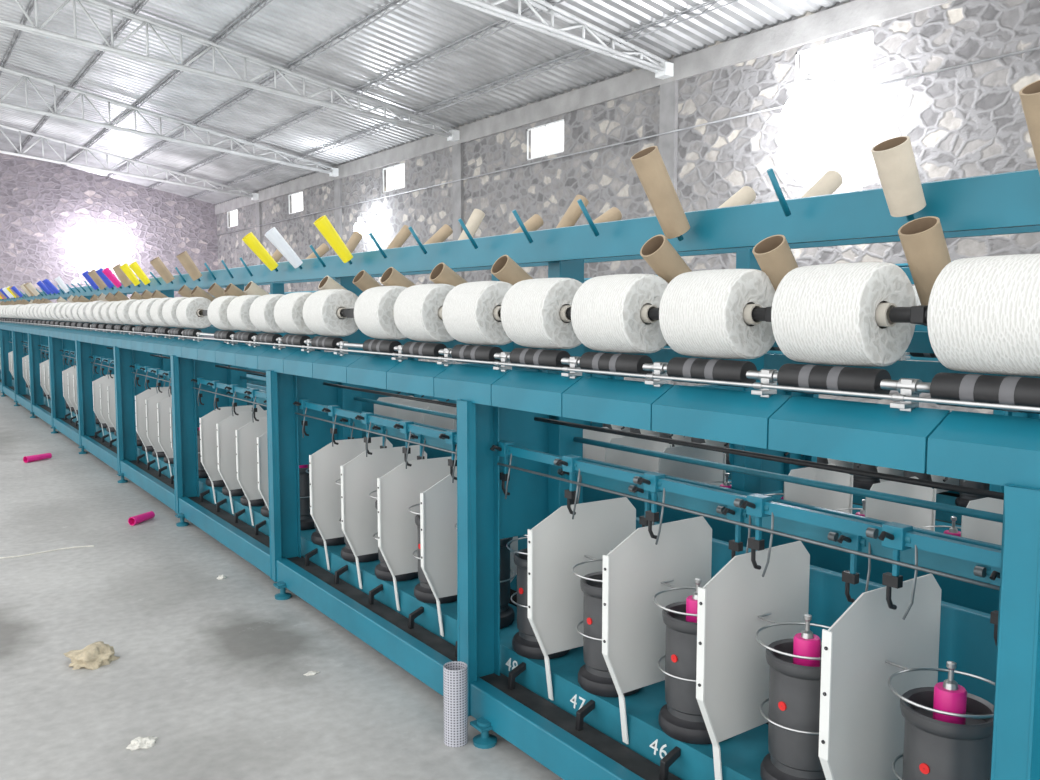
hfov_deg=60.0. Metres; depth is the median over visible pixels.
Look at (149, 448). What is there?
pot
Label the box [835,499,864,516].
pot
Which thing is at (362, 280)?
tube
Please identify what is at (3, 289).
tube
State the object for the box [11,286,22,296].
tube
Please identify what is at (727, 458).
pot
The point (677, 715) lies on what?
pot
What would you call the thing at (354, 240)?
tube
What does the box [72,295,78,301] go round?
tube
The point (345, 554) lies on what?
pot
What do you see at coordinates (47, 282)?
tube
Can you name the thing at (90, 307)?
yarn bobbin
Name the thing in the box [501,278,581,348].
yarn bobbin
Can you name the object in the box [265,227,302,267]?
tube
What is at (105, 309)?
yarn bobbin
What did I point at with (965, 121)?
wall
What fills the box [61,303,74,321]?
yarn bobbin
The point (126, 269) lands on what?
tube
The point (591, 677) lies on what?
pot
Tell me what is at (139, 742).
clump
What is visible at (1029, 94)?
tube
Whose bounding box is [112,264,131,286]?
tube
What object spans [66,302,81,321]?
yarn bobbin
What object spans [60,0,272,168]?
roof purlin
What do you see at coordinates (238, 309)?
yarn bobbin
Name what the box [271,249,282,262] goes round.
tube
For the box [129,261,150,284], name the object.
tube
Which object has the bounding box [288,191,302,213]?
window
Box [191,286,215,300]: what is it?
tube
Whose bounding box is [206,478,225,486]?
pot
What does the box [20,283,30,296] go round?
tube
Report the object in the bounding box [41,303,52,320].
yarn bobbin
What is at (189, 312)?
yarn bobbin
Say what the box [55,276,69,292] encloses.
tube
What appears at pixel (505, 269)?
tube
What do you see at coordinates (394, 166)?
window
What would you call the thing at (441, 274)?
tube
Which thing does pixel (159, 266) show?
tube
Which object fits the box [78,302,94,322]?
yarn bobbin
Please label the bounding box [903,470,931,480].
pot
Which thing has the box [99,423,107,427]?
pot
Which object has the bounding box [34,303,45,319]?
yarn bobbin
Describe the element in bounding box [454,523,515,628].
pot
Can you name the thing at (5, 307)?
yarn bobbin
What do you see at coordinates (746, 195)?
tube
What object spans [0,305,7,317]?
yarn bobbin
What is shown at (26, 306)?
yarn bobbin
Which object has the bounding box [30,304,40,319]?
yarn bobbin
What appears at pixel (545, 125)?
window
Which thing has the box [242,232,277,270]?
tube
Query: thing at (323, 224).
tube
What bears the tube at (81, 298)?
on the machine at (614, 606)
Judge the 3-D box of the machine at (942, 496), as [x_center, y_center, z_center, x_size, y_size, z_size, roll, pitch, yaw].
[-3.384,-0.760,13.402,1.527,1.439,27.755,-4,6,-35]
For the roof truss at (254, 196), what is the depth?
23.67 m
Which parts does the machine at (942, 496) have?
rail, panel, spindle rail, separator plate, separator plate, separator plate, separator plate, separator plate, separator plate, separator plate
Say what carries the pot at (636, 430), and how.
on the machine at (942, 496)
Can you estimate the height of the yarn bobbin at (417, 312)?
0.181 m
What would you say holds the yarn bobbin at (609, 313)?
on the machine at (614, 606)
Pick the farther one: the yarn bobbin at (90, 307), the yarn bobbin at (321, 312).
the yarn bobbin at (90, 307)
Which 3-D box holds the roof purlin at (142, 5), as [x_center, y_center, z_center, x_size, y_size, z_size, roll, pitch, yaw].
[-5.061,-5.583,12.502,0.080,0.111,33.002,-4,6,-35]
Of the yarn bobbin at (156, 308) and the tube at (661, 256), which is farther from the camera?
the yarn bobbin at (156, 308)
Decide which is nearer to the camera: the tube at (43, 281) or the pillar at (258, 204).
the tube at (43, 281)
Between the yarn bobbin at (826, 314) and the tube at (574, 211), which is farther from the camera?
the tube at (574, 211)
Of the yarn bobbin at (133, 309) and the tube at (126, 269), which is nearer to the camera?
the yarn bobbin at (133, 309)
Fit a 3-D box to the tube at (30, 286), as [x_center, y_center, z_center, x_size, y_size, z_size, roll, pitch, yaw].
[-5.771,-1.193,10.663,0.149,0.168,0.064,-3,6,-34]
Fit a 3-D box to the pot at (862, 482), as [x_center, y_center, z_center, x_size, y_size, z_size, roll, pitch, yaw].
[1.921,0.400,4.981,0.172,0.280,0.172,-4,6,-35]
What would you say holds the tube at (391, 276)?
on the machine at (614, 606)
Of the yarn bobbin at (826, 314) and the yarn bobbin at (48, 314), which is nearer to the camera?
the yarn bobbin at (826, 314)
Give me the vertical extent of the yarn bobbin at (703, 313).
0.181 m
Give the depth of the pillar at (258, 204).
25.96 m
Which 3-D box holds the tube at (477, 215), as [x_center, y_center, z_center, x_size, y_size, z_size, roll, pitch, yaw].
[-0.284,-0.876,5.000,0.201,0.265,0.070,-3,6,-34]
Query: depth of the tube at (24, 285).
10.88 m
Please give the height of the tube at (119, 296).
0.186 m
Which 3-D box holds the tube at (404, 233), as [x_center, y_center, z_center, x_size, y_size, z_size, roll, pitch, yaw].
[-0.789,-0.930,5.743,0.226,0.251,0.070,-3,6,-34]
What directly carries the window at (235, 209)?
in the wall at (965, 121)
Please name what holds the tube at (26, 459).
on the floor
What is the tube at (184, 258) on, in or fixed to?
on the machine at (614, 606)
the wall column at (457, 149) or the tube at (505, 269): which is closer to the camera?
the tube at (505, 269)
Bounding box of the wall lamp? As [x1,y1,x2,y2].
[354,213,376,236]
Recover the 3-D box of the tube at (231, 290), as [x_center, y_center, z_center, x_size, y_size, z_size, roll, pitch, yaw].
[-1.403,-0.458,4.607,0.216,0.175,0.064,-3,6,-34]
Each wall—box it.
[0,149,217,338]
[216,0,1039,413]
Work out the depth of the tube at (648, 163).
2.00 m
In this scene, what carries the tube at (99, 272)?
on the machine at (614, 606)
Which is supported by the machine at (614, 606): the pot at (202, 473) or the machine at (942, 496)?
the pot at (202, 473)
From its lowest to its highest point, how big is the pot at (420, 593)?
0.359 m
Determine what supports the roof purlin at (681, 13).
attached to the ceiling
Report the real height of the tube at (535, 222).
0.211 m
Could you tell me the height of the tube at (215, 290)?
0.185 m
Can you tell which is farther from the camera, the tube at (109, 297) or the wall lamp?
the wall lamp
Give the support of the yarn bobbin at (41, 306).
on the machine at (614, 606)
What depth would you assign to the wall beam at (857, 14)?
12.71 m
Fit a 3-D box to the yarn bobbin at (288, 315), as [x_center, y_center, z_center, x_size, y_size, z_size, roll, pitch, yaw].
[-0.890,-0.312,3.670,0.174,0.172,0.213,-4,6,-37]
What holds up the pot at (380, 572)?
on the machine at (614, 606)
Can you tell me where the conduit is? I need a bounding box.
[216,47,1039,235]
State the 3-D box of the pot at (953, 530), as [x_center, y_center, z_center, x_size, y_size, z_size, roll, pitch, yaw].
[1.289,0.557,2.739,0.205,0.359,0.255,-4,6,-35]
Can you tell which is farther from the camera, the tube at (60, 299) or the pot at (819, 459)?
the tube at (60, 299)
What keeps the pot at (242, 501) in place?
on the machine at (614, 606)
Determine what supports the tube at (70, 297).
on the machine at (614, 606)
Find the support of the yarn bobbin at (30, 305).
on the machine at (614, 606)
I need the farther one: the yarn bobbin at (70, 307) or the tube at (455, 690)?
the yarn bobbin at (70, 307)
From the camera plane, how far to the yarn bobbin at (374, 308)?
2.96 m
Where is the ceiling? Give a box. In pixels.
[0,0,849,203]
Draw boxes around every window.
[227,209,237,227]
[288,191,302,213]
[383,163,404,192]
[527,119,563,159]
[795,30,873,93]
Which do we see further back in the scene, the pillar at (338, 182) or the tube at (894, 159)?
the pillar at (338, 182)
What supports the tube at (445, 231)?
on the machine at (614, 606)
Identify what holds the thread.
on the floor
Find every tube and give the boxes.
[0,288,8,298]
[2,287,11,297]
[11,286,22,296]
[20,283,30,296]
[23,283,33,295]
[23,453,51,462]
[26,282,39,295]
[36,280,49,294]
[42,279,54,293]
[44,279,59,293]
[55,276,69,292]
[56,297,67,301]
[67,295,74,302]
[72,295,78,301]
[77,295,91,301]
[82,271,98,289]
[88,269,106,289]
[90,294,98,301]
[96,268,113,288]
[97,293,106,300]
[102,267,121,287]
[105,292,117,301]
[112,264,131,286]
[114,291,129,300]
[120,263,139,285]
[128,511,154,525]
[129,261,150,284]
[130,291,142,299]
[141,289,151,298]
[150,257,174,282]
[151,290,168,297]
[176,251,201,280]
[178,285,192,297]
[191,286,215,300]
[208,283,226,297]
[224,283,247,296]
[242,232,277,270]
[244,281,268,295]
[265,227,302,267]
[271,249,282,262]
[306,243,328,258]
[313,215,352,262]
[318,276,346,289]
[346,231,362,252]
[353,270,381,291]
[380,267,414,287]
[386,225,410,248]
[424,224,452,243]
[430,262,467,286]
[443,661,467,746]
[458,209,484,239]
[491,255,532,284]
[511,214,542,233]
[556,195,588,227]
[593,207,621,222]
[630,146,689,238]
[640,234,691,283]
[718,186,755,207]
[752,235,797,290]
[801,170,842,197]
[871,136,925,216]
[898,216,950,304]
[1019,80,1039,174]
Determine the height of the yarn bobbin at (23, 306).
0.174 m
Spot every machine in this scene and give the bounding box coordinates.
[0,168,1039,779]
[174,261,1039,532]
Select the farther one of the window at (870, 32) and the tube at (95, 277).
the window at (870, 32)
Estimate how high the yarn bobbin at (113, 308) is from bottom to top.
0.171 m
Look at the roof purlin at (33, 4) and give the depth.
15.56 m
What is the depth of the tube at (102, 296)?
7.28 m
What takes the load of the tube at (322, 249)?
on the machine at (614, 606)
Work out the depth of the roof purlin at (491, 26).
14.57 m
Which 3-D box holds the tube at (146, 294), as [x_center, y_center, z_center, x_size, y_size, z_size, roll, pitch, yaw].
[-2.454,-0.591,6.099,0.215,0.179,0.064,-3,6,-34]
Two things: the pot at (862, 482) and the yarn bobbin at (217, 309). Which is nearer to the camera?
the yarn bobbin at (217, 309)
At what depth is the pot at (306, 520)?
4.01 m
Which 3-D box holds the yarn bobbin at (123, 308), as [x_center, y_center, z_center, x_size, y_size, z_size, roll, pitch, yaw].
[-2.649,-0.533,6.164,0.178,0.176,0.195,-3,6,-33]
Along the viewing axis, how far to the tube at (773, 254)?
1.75 m
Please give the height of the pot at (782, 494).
0.359 m
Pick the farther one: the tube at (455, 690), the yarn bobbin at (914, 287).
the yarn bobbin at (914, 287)
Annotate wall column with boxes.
[659,80,678,383]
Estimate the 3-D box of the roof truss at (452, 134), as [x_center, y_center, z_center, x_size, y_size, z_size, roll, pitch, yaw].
[-6.480,-5.672,13.089,12.998,2.639,0.200,-4,6,-35]
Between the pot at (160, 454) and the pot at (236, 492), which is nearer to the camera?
the pot at (236, 492)
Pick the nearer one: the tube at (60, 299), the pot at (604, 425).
the pot at (604, 425)
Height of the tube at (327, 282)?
0.175 m
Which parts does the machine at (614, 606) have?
separator plate, rail, separator plate, separator plate, rail, rail, rail, rail, separator plate, separator plate, rail, rail, rail, rail, separator plate, rail, separator plate, rail, separator plate, rail, rail, rail, rail, separator plate, separator plate, rail, separator plate, rail, rail, rail, thin rod, separator plate, rail, separator plate, rod, separator plate, rail, rail, separator plate, rail, rail, thin rod, rail, separator plate, rod, separator plate, separator plate, rail, separator plate, rail, rail, rail, cradle arm, separator plate, rail, thin rod, spindle rail, separator plate, rod, separator plate, separator plate, separator plate, rail, separator plate, black knob, separator plate, separator plate, rail, black knob, guide rod, rail, rail, black knob, cradle arm, separator plate, separator plate, rail, panel, separator plate, black knob, black knob, cradle arm, separator plate, separator plate, rail, black knob, thin rod, black knob, panel, separator plate, cradle arm, rod, separator plate, black knob, rail, rail, separator plate, black knob, separator plate, cradle arm, separator plate, rail, black knob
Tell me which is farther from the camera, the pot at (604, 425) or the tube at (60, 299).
the tube at (60, 299)
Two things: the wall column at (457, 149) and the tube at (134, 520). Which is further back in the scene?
the wall column at (457, 149)
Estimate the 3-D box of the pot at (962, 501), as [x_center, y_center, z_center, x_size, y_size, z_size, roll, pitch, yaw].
[2.270,0.443,4.487,0.172,0.280,0.172,-4,6,-35]
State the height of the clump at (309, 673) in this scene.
0.006 m
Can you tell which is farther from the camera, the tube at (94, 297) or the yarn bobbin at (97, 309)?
the tube at (94, 297)
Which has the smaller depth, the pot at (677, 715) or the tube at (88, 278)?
the pot at (677, 715)
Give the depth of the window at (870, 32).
10.29 m
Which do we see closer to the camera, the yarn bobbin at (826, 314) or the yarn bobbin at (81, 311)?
the yarn bobbin at (826, 314)
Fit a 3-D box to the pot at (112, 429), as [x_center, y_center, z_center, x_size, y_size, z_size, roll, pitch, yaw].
[-3.276,0.154,7.321,0.172,0.359,0.172,-4,6,-35]
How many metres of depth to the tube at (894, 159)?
1.56 m
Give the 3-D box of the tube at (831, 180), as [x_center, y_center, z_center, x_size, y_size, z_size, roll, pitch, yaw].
[1.041,-0.680,3.192,0.260,0.211,0.070,-3,6,-34]
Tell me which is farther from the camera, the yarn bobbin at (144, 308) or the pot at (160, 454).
the pot at (160, 454)
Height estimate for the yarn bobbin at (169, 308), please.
0.177 m
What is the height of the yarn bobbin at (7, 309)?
0.170 m
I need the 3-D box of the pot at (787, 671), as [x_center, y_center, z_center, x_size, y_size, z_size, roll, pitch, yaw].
[0.571,0.633,1.867,0.205,0.359,0.255,-4,6,-35]
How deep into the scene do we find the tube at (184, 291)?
5.29 m
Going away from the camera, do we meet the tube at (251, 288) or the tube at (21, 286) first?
the tube at (251, 288)
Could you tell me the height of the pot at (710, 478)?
0.359 m
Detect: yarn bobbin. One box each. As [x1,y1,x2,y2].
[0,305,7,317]
[3,305,11,317]
[6,305,12,317]
[10,304,20,318]
[13,304,22,318]
[17,305,24,318]
[20,304,27,318]
[23,304,30,318]
[26,303,36,319]
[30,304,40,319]
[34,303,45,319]
[38,304,46,319]
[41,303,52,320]
[46,303,57,320]
[50,302,63,320]
[56,302,70,320]
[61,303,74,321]
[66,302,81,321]
[72,302,85,321]
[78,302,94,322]
[85,300,104,322]
[93,301,109,323]
[101,301,117,323]
[109,300,126,324]
[117,299,137,324]
[128,299,149,325]
[138,298,160,325]
[150,298,172,326]
[162,297,188,327]
[176,297,211,328]
[207,296,237,330]
[227,295,259,331]
[249,294,285,332]
[274,292,315,334]
[302,289,358,336]
[354,286,406,339]
[393,284,454,341]
[442,281,512,344]
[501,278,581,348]
[571,274,667,353]
[659,269,775,358]
[771,262,915,366]
[912,286,920,324]
[927,254,1039,376]
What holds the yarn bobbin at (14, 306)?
on the machine at (614, 606)
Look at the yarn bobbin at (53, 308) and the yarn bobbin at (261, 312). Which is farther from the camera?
the yarn bobbin at (53, 308)
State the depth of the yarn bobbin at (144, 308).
5.54 m
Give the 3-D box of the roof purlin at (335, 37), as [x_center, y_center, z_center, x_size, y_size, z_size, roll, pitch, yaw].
[-3.098,-5.250,13.916,0.080,0.111,33.002,-4,6,-35]
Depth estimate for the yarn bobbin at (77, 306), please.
7.57 m
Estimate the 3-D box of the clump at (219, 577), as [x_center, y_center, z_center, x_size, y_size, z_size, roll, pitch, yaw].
[-1.321,0.826,3.987,0.040,0.016,0.040,0,5,-4]
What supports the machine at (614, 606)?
on the floor
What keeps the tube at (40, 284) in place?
on the machine at (614, 606)
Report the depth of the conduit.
11.69 m
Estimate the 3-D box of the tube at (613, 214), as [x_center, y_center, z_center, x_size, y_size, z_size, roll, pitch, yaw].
[0.356,-0.757,4.174,0.268,0.194,0.070,-3,6,-34]
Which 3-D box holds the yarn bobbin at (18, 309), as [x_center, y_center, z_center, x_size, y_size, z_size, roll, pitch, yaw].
[-5.980,-0.944,10.886,0.170,0.169,0.200,-3,6,-33]
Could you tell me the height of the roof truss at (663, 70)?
2.639 m
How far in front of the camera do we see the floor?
3.04 m
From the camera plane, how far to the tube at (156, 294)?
5.79 m
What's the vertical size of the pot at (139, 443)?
0.359 m
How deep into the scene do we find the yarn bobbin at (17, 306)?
11.06 m
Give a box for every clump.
[63,641,119,669]
[126,736,157,750]
[217,575,225,579]
[303,671,319,675]
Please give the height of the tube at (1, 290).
0.159 m
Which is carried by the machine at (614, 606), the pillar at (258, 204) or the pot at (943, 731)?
the pot at (943, 731)
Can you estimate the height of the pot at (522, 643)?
0.359 m
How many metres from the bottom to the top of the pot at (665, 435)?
0.280 m
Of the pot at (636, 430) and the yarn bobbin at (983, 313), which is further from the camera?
the pot at (636, 430)
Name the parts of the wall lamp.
bulb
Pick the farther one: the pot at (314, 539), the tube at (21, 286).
the tube at (21, 286)
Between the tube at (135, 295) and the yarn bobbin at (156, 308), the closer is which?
the yarn bobbin at (156, 308)
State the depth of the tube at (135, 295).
6.28 m
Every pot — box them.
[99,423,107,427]
[106,427,115,431]
[137,433,142,445]
[142,445,153,451]
[152,450,165,456]
[164,456,173,463]
[197,427,208,477]
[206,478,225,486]
[222,486,243,495]
[235,444,264,505]
[256,451,268,516]
[299,465,315,529]
[306,469,345,545]
[335,479,378,561]
[369,490,417,580]
[408,503,456,603]
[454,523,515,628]
[506,535,569,659]
[572,550,640,696]
[603,423,611,428]
[630,428,640,433]
[653,578,711,743]
[659,432,674,446]
[691,437,704,443]
[705,473,730,487]
[726,443,729,464]
[755,612,829,779]
[765,493,783,499]
[817,457,828,463]
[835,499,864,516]
[853,462,879,489]
[885,660,994,779]
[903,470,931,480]
[920,516,960,536]
[955,479,989,507]
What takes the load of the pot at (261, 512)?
on the machine at (614, 606)
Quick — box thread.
[0,545,93,558]
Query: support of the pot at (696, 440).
on the machine at (942, 496)
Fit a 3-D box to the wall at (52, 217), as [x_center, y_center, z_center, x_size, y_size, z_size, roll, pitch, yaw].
[-16.068,-4.787,25.236,15.100,7.480,0.300,-4,6,-35]
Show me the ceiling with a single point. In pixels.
(281, 32)
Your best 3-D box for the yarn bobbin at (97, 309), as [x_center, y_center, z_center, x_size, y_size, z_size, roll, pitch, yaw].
[-3.162,-0.593,6.890,0.171,0.169,0.201,-3,6,-33]
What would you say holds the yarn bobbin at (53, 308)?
on the machine at (614, 606)
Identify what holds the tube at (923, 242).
on the machine at (614, 606)
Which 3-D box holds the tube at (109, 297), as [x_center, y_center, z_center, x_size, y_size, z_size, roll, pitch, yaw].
[-3.155,-0.679,7.093,0.214,0.180,0.064,-3,6,-34]
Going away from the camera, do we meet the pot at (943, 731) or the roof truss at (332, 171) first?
the pot at (943, 731)
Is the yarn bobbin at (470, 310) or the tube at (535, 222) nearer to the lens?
the yarn bobbin at (470, 310)
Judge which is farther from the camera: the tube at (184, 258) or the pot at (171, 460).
the pot at (171, 460)
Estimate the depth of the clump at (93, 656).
3.01 m
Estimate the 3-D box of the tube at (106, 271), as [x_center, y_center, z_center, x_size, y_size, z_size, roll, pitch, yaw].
[-3.141,-0.866,6.931,0.140,0.160,0.056,-3,6,-32]
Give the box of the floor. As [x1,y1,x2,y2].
[0,391,563,779]
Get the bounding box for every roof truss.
[0,0,459,141]
[0,66,338,176]
[0,124,258,199]
[451,0,673,78]

